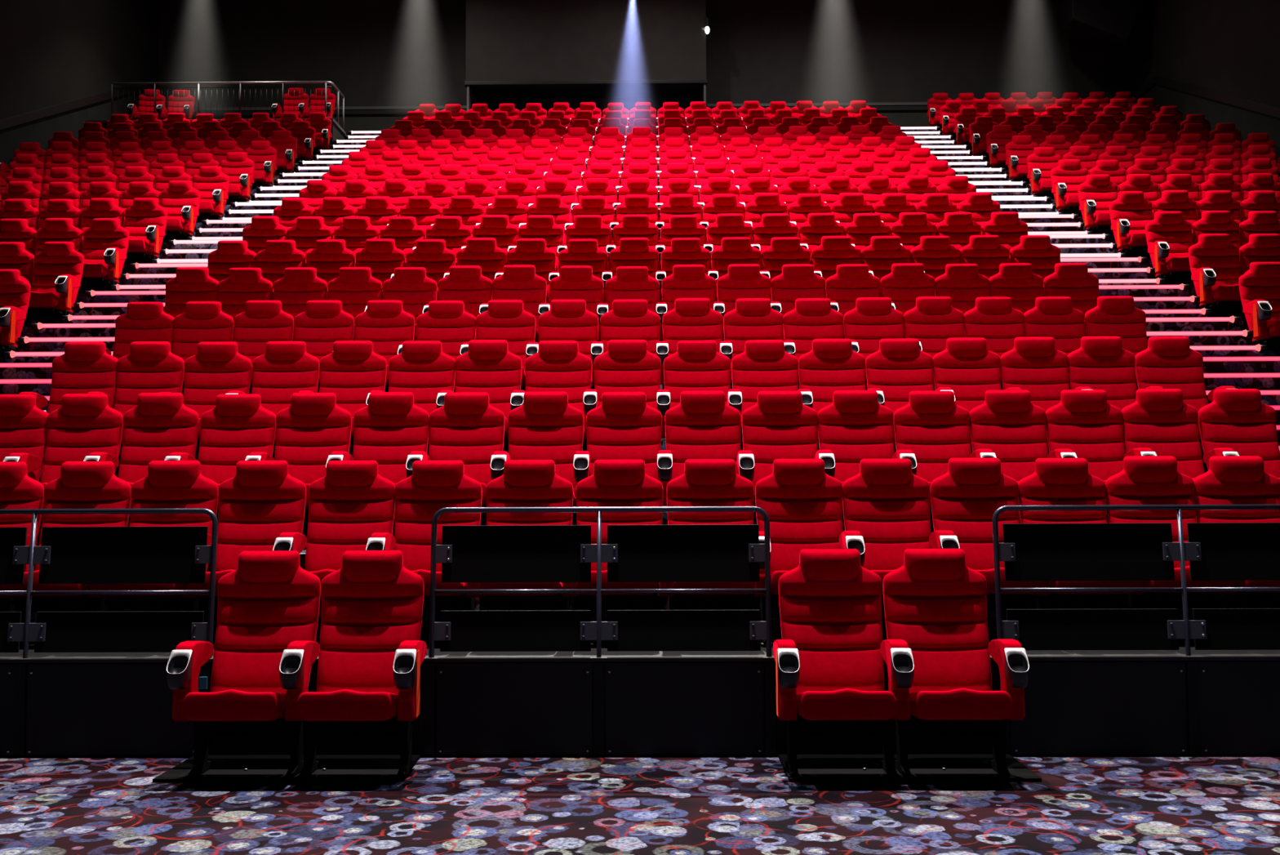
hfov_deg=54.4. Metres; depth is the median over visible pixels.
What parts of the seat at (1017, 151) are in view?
panel, armrest, backrest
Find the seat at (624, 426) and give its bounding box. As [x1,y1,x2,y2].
[573,391,662,506]
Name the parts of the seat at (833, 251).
backrest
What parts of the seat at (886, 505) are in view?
armrest, backrest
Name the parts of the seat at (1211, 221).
backrest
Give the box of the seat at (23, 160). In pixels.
[0,153,44,201]
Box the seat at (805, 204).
[787,193,830,227]
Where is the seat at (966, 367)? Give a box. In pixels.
[933,337,1001,448]
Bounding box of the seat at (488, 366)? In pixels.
[435,339,521,450]
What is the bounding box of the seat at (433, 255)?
[390,239,455,300]
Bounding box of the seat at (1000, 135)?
[986,124,1017,170]
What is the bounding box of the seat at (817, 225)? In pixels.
[798,213,844,264]
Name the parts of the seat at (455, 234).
backrest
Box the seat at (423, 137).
[405,128,435,151]
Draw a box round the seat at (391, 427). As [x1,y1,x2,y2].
[325,391,429,519]
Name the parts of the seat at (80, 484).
armrest, backrest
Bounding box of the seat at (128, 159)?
[114,152,149,190]
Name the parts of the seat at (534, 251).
backrest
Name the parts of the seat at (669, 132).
backrest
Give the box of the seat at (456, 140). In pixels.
[436,129,467,149]
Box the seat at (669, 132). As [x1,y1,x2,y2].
[656,127,688,157]
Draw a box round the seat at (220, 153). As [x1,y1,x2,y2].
[211,140,244,162]
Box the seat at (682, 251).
[656,237,710,302]
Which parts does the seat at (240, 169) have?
backrest, armrest, panel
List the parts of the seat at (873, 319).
backrest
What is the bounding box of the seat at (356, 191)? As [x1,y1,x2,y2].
[337,179,376,208]
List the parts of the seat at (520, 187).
backrest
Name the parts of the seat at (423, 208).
backrest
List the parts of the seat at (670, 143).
backrest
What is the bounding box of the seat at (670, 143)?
[655,137,691,170]
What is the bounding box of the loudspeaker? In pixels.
[1059,0,1137,52]
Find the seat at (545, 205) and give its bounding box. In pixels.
[519,195,570,244]
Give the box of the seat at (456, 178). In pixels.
[431,164,469,195]
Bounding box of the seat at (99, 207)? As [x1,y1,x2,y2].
[80,197,124,253]
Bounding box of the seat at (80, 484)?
[0,461,131,644]
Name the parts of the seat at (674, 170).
backrest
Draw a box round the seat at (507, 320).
[460,299,535,391]
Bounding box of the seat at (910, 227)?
[889,212,936,249]
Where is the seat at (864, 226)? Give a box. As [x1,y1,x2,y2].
[844,213,889,251]
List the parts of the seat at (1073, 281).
backrest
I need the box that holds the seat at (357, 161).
[342,151,375,175]
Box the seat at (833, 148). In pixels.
[822,136,855,158]
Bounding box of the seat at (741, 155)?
[728,148,763,185]
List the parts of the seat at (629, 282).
armrest, backrest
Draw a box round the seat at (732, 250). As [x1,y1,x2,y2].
[707,236,760,302]
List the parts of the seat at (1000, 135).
panel, armrest, backrest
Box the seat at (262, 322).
[233,300,293,394]
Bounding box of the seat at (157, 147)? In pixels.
[145,141,177,173]
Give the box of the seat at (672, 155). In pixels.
[655,149,693,185]
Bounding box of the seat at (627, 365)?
[583,339,661,437]
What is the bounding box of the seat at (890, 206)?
[872,192,915,226]
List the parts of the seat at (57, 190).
backrest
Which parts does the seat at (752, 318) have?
armrest, backrest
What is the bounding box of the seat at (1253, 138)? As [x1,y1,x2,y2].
[1241,133,1279,177]
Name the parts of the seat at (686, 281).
armrest, backrest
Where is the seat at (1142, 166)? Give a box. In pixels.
[1126,158,1164,199]
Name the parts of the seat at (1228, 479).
armrest, backrest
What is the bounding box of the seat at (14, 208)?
[0,198,39,231]
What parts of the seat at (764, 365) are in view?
armrest, backrest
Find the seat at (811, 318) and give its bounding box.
[782,297,843,389]
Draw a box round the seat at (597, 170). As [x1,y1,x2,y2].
[576,162,619,202]
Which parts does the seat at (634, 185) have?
backrest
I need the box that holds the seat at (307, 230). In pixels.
[287,216,333,266]
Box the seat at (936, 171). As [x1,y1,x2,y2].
[918,160,955,187]
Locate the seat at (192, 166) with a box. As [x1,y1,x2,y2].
[185,153,219,182]
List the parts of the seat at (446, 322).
backrest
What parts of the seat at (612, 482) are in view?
armrest, backrest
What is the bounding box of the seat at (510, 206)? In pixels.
[475,195,528,239]
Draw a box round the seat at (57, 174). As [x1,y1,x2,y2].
[39,167,79,211]
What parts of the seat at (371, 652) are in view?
armrest, backrest, armrest, panel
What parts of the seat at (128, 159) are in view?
backrest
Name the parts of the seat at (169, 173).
backrest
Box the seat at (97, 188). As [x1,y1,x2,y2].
[80,181,120,229]
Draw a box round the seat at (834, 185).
[817,175,857,205]
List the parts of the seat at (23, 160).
armrest, backrest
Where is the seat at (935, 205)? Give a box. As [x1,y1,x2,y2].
[915,192,956,224]
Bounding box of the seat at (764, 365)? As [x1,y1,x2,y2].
[727,339,798,449]
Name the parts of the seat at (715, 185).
backrest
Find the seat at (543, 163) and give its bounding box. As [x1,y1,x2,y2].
[509,150,551,184]
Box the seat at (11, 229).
[0,218,36,254]
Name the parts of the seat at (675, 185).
backrest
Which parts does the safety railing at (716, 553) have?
rail, infill panel, infill panel, post, handrail, rail, infill panel, infill panel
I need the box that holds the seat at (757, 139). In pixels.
[751,126,782,155]
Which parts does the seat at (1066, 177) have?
panel, armrest, backrest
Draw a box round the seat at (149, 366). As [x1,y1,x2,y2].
[87,341,184,475]
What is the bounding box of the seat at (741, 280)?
[712,263,771,341]
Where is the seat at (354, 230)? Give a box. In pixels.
[333,216,379,266]
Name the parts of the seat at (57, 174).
backrest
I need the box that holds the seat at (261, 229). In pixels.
[242,215,288,253]
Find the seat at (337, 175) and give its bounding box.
[321,164,357,190]
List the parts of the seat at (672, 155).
backrest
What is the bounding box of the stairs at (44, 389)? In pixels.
[0,137,375,471]
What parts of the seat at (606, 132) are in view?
backrest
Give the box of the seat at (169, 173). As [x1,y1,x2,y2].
[155,165,191,205]
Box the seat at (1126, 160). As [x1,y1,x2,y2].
[1097,146,1133,176]
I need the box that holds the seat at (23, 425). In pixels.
[0,394,48,480]
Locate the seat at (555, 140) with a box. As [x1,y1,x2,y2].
[531,128,561,147]
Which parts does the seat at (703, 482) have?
armrest, backrest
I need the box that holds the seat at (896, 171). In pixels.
[881,160,918,186]
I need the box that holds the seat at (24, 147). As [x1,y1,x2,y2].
[0,142,45,186]
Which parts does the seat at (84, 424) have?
armrest, backrest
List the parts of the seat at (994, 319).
backrest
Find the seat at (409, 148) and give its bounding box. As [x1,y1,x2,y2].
[391,139,423,164]
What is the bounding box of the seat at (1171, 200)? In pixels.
[1153,190,1197,244]
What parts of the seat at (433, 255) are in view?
backrest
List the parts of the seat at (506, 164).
backrest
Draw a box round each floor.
[0,128,1279,636]
[0,755,1279,854]
[102,121,344,142]
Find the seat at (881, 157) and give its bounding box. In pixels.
[867,147,902,171]
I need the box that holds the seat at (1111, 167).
[1088,159,1126,186]
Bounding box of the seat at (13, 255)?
[0,241,34,282]
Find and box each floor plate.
[152,754,420,782]
[777,754,1041,781]
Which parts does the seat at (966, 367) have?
armrest, backrest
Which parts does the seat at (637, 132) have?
backrest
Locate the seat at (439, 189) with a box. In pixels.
[417,179,456,216]
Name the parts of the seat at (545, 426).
armrest, backrest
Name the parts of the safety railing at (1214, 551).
infill panel, rail, infill panel, handrail, post, rail, infill panel, infill panel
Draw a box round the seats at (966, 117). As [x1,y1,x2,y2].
[44,91,1242,175]
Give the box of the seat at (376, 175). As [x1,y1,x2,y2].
[357,164,394,195]
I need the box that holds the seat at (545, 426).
[490,391,583,524]
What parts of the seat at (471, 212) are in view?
backrest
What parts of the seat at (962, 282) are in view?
backrest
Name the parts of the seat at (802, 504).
armrest, backrest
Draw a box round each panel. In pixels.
[0,663,15,755]
[25,663,199,755]
[435,662,592,755]
[604,662,764,754]
[1009,661,1187,754]
[1197,661,1279,754]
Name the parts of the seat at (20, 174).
backrest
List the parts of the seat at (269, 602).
panel, armrest, backrest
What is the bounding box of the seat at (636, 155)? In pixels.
[617,149,657,185]
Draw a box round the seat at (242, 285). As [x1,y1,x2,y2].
[217,267,272,341]
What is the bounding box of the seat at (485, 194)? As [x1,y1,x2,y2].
[457,178,496,214]
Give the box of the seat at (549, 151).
[524,138,556,170]
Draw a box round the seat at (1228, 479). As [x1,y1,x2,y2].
[1192,455,1279,608]
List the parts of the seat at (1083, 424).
armrest, backrest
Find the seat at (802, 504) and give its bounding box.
[752,457,842,644]
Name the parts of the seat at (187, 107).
armrest, backrest, armrest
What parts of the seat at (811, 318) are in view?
armrest, backrest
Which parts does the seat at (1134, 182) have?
backrest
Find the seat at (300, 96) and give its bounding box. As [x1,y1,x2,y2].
[271,88,308,119]
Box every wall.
[0,0,159,173]
[0,635,1279,756]
[158,0,1133,133]
[465,0,706,81]
[1131,0,1279,163]
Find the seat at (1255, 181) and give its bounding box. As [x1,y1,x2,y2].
[1240,173,1279,200]
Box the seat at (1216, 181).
[1200,173,1242,222]
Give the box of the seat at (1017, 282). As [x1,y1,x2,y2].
[988,262,1043,313]
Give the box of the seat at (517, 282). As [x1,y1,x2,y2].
[479,264,546,342]
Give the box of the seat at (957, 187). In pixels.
[936,175,976,212]
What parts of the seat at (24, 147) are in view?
armrest, backrest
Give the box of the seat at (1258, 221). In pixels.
[1239,210,1279,245]
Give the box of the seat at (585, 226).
[557,214,611,257]
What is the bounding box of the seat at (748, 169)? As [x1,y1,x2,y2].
[733,161,770,201]
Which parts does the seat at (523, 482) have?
armrest, backrest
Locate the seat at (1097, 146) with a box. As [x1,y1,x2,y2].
[1072,134,1106,156]
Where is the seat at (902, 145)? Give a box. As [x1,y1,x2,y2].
[888,136,921,160]
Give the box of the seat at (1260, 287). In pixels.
[1238,262,1279,350]
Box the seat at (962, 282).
[934,263,989,337]
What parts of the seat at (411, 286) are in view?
backrest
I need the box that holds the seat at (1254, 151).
[1240,144,1279,182]
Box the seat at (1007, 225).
[981,211,1027,262]
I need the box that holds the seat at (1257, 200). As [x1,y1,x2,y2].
[1240,190,1279,221]
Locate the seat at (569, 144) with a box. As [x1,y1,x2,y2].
[550,137,589,171]
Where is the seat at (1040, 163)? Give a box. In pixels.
[1026,146,1062,199]
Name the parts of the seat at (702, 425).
armrest, backrest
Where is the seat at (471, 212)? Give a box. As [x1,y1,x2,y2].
[431,195,484,237]
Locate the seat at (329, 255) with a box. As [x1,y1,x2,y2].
[306,239,355,300]
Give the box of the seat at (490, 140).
[467,128,498,151]
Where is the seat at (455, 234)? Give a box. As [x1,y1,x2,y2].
[412,216,471,265]
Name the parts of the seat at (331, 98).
armrest, backrest, armrest, panel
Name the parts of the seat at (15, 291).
panel, armrest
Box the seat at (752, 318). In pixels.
[719,297,783,389]
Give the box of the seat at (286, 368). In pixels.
[225,341,319,451]
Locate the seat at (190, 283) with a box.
[164,266,218,317]
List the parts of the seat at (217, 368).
backrest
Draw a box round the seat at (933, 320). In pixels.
[903,296,964,391]
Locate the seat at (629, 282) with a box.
[597,266,659,341]
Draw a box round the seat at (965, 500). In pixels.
[928,457,1041,609]
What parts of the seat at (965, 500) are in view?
armrest, backrest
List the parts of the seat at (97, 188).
backrest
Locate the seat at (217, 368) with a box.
[159,341,251,453]
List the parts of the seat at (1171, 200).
backrest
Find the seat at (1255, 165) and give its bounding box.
[1240,158,1279,182]
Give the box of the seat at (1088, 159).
[1062,145,1097,171]
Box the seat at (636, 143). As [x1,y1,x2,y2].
[620,137,657,170]
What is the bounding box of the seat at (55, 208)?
[33,199,81,255]
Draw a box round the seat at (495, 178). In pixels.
[461,164,506,195]
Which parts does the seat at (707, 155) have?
backrest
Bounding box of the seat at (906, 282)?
[880,262,935,338]
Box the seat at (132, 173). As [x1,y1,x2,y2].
[117,165,155,207]
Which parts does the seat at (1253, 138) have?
backrest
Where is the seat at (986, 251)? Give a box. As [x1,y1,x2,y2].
[960,235,1009,278]
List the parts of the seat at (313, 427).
armrest, backrest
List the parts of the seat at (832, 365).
armrest, backrest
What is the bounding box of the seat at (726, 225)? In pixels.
[703,213,752,270]
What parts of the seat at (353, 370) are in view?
armrest, backrest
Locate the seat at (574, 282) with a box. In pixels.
[538,265,603,341]
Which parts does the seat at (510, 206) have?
backrest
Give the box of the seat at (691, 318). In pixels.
[656,297,722,384]
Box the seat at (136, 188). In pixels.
[120,181,160,227]
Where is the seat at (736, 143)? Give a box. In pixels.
[724,137,756,169]
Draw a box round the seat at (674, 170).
[655,162,696,202]
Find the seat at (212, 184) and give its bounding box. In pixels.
[192,165,229,222]
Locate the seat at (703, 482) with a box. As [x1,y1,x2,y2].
[659,458,757,609]
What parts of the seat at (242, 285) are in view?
backrest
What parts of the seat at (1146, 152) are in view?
backrest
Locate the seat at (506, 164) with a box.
[473,150,515,178]
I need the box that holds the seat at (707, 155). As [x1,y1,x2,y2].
[693,149,728,184]
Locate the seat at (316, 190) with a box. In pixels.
[298,179,337,208]
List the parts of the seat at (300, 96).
armrest, backrest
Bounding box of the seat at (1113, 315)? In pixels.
[1084,295,1147,389]
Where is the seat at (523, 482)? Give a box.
[466,459,573,610]
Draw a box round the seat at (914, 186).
[897,174,936,205]
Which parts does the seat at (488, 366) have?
armrest, backrest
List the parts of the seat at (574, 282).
armrest, backrest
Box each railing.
[0,507,217,754]
[111,80,344,130]
[423,506,776,753]
[992,504,1279,752]
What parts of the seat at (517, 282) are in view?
backrest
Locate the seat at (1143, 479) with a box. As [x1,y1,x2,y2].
[1105,455,1231,608]
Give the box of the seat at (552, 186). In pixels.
[528,177,576,222]
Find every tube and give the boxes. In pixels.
[0,362,52,367]
[0,378,51,383]
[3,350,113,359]
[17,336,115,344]
[31,322,115,330]
[62,314,119,322]
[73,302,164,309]
[84,289,165,297]
[110,284,165,290]
[120,272,176,280]
[129,262,208,270]
[151,257,208,263]
[160,248,217,255]
[168,239,242,245]
[186,235,242,239]
[194,227,243,234]
[201,218,251,225]
[217,217,251,219]
[224,208,273,215]
[231,201,281,207]
[244,200,281,202]
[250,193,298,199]
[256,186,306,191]
[268,185,306,186]
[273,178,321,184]
[278,172,324,177]
[291,172,326,173]
[294,166,328,171]
[298,160,342,165]
[312,154,348,159]
[316,149,359,154]
[329,144,365,149]
[333,139,374,143]
[345,135,377,139]
[347,130,381,134]
[900,126,940,130]
[902,130,942,135]
[906,134,954,139]
[914,140,956,144]
[920,144,969,149]
[930,150,972,155]
[936,155,986,160]
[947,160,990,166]
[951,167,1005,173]
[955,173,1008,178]
[968,180,1014,182]
[968,181,1026,186]
[976,187,1031,193]
[991,195,1037,196]
[991,195,1051,202]
[1000,203,1056,209]
[1017,211,1062,214]
[1018,213,1078,219]
[1026,222,1084,228]
[1027,230,1092,234]
[1027,233,1110,239]
[1052,242,1117,249]
[1060,252,1126,257]
[1060,256,1146,263]
[1088,266,1155,274]
[1098,277,1165,284]
[1098,283,1190,291]
[1133,295,1199,303]
[1142,307,1212,315]
[1146,315,1240,324]
[1146,329,1253,337]
[1189,343,1267,352]
[1203,355,1279,361]
[1203,373,1279,377]
[1205,390,1279,395]
[1268,404,1279,409]
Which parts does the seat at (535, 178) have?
backrest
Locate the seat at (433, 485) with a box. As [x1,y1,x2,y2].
[365,459,481,611]
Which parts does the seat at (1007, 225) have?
backrest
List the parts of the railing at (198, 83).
post, post, post, handrail, post, post, post, post, post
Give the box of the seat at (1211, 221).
[1192,210,1242,275]
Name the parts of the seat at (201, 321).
backrest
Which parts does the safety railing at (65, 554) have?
infill panel, rail, infill panel, post, handrail, infill panel, rail, infill panel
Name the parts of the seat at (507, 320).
backrest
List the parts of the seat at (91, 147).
backrest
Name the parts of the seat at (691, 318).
armrest, backrest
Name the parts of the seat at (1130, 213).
panel, armrest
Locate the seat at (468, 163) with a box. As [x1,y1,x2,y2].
[445,151,479,176]
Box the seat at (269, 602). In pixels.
[166,550,320,777]
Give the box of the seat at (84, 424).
[3,393,123,546]
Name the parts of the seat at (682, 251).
armrest, backrest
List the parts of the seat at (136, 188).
backrest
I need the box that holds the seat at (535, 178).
[499,163,544,190]
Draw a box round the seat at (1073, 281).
[1043,262,1099,336]
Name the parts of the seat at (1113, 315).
backrest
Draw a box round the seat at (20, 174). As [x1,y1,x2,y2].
[0,167,43,208]
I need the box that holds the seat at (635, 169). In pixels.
[615,162,657,202]
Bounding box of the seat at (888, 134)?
[875,125,906,147]
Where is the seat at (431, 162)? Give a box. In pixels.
[410,151,444,179]
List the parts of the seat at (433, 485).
armrest, backrest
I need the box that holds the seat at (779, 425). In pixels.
[737,391,817,519]
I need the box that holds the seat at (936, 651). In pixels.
[880,547,1029,777]
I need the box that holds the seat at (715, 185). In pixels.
[697,177,738,221]
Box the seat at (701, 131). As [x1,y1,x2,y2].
[689,126,720,156]
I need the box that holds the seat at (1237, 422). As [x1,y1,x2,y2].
[1198,388,1279,479]
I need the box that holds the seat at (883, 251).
[861,235,910,297]
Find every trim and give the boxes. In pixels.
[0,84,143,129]
[0,655,1279,662]
[84,118,346,134]
[166,102,927,111]
[192,105,928,115]
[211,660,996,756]
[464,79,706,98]
[466,83,706,111]
[1131,75,1279,118]
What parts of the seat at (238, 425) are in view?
armrest, backrest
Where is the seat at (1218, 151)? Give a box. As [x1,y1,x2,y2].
[1204,145,1241,183]
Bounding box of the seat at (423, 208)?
[386,195,441,239]
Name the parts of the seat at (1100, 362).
armrest, backrest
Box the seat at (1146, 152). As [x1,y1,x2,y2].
[1133,146,1168,182]
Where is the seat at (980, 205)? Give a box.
[957,191,999,235]
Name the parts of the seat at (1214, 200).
backrest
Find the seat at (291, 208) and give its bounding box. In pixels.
[273,197,314,228]
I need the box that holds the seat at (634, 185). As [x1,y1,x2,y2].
[613,177,657,222]
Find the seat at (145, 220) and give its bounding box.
[124,197,167,263]
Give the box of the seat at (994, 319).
[964,297,1024,390]
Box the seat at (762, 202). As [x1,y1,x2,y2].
[743,192,787,226]
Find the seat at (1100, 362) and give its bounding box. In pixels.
[1067,336,1137,448]
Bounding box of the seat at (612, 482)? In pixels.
[562,458,662,610]
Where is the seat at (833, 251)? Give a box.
[810,235,861,297]
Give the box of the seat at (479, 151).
[457,139,489,164]
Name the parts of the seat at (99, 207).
backrest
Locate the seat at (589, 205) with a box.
[564,195,614,244]
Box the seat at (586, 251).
[549,238,608,281]
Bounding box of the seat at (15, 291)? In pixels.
[0,269,31,355]
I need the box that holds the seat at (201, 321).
[171,301,233,394]
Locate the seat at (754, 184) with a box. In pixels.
[738,176,777,206]
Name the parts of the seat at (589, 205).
backrest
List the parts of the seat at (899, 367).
armrest, backrest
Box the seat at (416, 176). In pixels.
[395,164,431,195]
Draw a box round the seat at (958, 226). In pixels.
[935,212,981,249]
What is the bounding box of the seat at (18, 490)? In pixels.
[0,461,44,611]
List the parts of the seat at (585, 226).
backrest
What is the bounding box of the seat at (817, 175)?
[807,161,844,187]
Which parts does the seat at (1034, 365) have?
armrest, backrest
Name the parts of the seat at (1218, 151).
backrest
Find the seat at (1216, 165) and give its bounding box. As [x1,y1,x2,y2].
[1202,158,1241,200]
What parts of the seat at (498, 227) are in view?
backrest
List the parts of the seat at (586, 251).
backrest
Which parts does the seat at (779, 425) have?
armrest, backrest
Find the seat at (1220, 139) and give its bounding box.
[1207,133,1241,168]
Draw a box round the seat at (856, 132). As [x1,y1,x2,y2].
[844,124,875,146]
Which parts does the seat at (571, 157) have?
backrest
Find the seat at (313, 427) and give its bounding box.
[244,392,351,519]
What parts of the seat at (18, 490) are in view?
backrest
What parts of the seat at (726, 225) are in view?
armrest, backrest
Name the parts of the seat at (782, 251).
backrest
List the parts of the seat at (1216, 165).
backrest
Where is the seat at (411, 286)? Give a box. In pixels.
[364,266,437,340]
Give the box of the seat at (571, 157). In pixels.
[543,150,585,185]
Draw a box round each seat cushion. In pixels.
[0,172,8,181]
[0,186,5,194]
[0,331,17,347]
[0,569,88,595]
[27,291,72,313]
[41,482,48,506]
[80,239,83,253]
[81,262,119,283]
[95,582,182,595]
[126,238,158,257]
[132,111,157,119]
[160,111,185,119]
[164,217,192,235]
[182,369,184,386]
[183,688,285,720]
[191,568,234,595]
[197,417,200,440]
[198,200,222,217]
[217,483,220,507]
[227,184,248,199]
[249,365,253,385]
[253,171,271,185]
[275,111,299,117]
[297,688,398,720]
[302,110,324,117]
[304,483,311,507]
[309,568,335,595]
[318,365,319,385]
[350,417,353,439]
[352,324,355,340]
[385,364,388,385]
[411,568,466,595]
[413,324,416,340]
[480,482,486,506]
[480,582,562,595]
[503,417,508,439]
[520,365,525,388]
[534,324,538,342]
[546,290,549,302]
[573,490,575,506]
[577,569,657,595]
[740,422,742,439]
[753,487,755,506]
[770,570,788,594]
[796,688,896,719]
[865,364,866,383]
[870,568,895,594]
[909,688,1011,719]
[928,481,931,506]
[974,567,1041,593]
[991,153,1006,167]
[1011,165,1027,180]
[1033,179,1052,195]
[1049,580,1137,593]
[1057,194,1079,210]
[1085,212,1111,229]
[1117,232,1147,252]
[1142,565,1231,591]
[1155,256,1191,276]
[1199,284,1241,306]
[1235,580,1279,591]
[1252,320,1279,342]
[1276,163,1279,174]
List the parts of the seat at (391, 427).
armrest, backrest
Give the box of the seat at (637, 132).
[622,127,657,157]
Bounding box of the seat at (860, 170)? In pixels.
[844,160,881,187]
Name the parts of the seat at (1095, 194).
panel, armrest, backrest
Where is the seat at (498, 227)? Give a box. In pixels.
[461,214,518,265]
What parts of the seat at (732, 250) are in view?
armrest, backrest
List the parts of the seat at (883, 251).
backrest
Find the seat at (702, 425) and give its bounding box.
[657,390,740,524]
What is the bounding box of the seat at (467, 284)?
[422,265,492,339]
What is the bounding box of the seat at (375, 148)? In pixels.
[359,140,391,159]
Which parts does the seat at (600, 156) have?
backrest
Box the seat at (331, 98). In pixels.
[298,88,335,118]
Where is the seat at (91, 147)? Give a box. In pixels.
[78,142,111,176]
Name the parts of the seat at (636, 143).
backrest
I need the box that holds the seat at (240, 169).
[219,151,254,204]
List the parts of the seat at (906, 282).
backrest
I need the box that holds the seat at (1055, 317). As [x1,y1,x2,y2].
[1023,296,1084,389]
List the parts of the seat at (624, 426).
armrest, backrest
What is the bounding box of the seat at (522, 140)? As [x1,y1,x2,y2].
[499,128,529,151]
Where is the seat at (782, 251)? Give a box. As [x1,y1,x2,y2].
[760,236,810,301]
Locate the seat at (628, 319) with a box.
[591,299,660,384]
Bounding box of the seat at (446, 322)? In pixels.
[397,300,475,392]
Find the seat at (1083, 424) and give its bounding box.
[1045,389,1124,517]
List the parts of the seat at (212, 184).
backrest, armrest, panel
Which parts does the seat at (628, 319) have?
armrest, backrest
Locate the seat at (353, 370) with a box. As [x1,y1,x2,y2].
[297,340,386,451]
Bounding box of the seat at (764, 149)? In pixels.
[757,137,790,168]
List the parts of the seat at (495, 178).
backrest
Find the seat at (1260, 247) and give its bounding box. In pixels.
[1239,233,1279,274]
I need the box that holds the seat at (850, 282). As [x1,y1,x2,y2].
[825,264,879,338]
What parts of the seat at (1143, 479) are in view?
armrest, backrest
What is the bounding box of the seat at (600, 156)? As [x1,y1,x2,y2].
[581,150,622,185]
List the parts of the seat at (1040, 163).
panel, armrest, backrest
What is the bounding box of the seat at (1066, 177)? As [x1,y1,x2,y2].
[1050,159,1088,216]
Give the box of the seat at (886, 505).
[839,457,931,609]
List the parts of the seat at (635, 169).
backrest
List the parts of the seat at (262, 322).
backrest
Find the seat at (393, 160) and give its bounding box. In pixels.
[375,151,409,178]
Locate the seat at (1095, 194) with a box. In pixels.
[1077,173,1118,235]
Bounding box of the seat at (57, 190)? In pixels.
[36,182,80,230]
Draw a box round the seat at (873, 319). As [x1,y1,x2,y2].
[843,297,903,390]
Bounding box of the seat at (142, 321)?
[106,302,174,359]
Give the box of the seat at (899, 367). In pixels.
[865,338,933,449]
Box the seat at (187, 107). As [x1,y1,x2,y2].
[156,89,195,119]
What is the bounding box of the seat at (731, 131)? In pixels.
[720,126,751,156]
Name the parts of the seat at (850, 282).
backrest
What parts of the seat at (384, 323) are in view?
backrest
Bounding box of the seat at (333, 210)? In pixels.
[314,196,356,239]
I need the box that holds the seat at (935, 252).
[910,235,959,279]
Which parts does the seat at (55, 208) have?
backrest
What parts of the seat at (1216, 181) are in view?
backrest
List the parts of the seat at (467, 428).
armrest, backrest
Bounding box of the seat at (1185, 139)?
[1173,133,1207,167]
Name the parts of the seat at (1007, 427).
armrest, backrest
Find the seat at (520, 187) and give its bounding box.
[488,177,536,207]
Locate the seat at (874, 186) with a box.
[857,175,897,204]
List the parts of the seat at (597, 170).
backrest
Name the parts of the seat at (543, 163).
backrest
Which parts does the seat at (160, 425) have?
armrest, backrest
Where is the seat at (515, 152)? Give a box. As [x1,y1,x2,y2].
[490,139,523,164]
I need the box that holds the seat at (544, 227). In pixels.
[507,215,563,271]
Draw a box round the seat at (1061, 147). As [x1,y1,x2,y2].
[1039,135,1071,157]
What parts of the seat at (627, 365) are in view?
armrest, backrest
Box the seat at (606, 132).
[589,127,625,157]
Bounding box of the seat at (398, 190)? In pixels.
[377,178,416,216]
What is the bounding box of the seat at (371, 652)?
[279,550,426,777]
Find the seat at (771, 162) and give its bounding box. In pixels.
[763,148,798,172]
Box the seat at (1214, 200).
[1196,190,1241,246]
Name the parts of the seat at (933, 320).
backrest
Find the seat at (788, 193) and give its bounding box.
[778,176,817,205]
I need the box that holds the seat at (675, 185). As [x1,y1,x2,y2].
[655,177,698,221]
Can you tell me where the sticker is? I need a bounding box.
[199,676,207,688]
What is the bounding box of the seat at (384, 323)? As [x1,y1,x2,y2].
[355,300,414,391]
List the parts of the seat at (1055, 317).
backrest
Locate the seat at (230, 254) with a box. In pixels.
[207,240,256,282]
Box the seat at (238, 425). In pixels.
[164,394,275,519]
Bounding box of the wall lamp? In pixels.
[702,17,710,34]
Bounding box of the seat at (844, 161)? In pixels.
[832,148,867,173]
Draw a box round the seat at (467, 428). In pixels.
[405,391,504,519]
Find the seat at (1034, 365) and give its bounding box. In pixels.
[1000,337,1069,448]
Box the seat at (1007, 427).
[969,389,1048,518]
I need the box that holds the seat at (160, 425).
[83,392,199,520]
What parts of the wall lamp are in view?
lamp shade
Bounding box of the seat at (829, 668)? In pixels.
[773,548,897,777]
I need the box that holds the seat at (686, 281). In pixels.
[656,264,715,341]
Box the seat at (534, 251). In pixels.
[494,238,555,302]
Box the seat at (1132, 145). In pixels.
[1106,133,1140,155]
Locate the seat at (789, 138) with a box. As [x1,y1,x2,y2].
[782,125,813,147]
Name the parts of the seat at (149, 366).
armrest, backrest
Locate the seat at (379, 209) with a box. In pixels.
[356,195,399,238]
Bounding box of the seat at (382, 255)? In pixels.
[355,238,404,300]
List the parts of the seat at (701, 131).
backrest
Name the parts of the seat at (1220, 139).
backrest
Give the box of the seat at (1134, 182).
[1118,173,1159,219]
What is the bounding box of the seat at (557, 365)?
[510,340,591,450]
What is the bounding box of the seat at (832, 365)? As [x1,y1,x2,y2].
[797,338,866,449]
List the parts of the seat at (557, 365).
armrest, backrest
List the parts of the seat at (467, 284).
backrest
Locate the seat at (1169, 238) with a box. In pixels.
[1145,211,1193,283]
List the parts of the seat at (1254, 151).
backrest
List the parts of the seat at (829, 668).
panel, armrest, backrest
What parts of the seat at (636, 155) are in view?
backrest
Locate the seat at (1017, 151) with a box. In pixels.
[1005,135,1038,183]
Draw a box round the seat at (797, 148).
[790,136,822,158]
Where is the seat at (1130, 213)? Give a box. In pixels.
[1109,191,1152,257]
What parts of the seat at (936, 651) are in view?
armrest, backrest, armrest, panel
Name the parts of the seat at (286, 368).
armrest, backrest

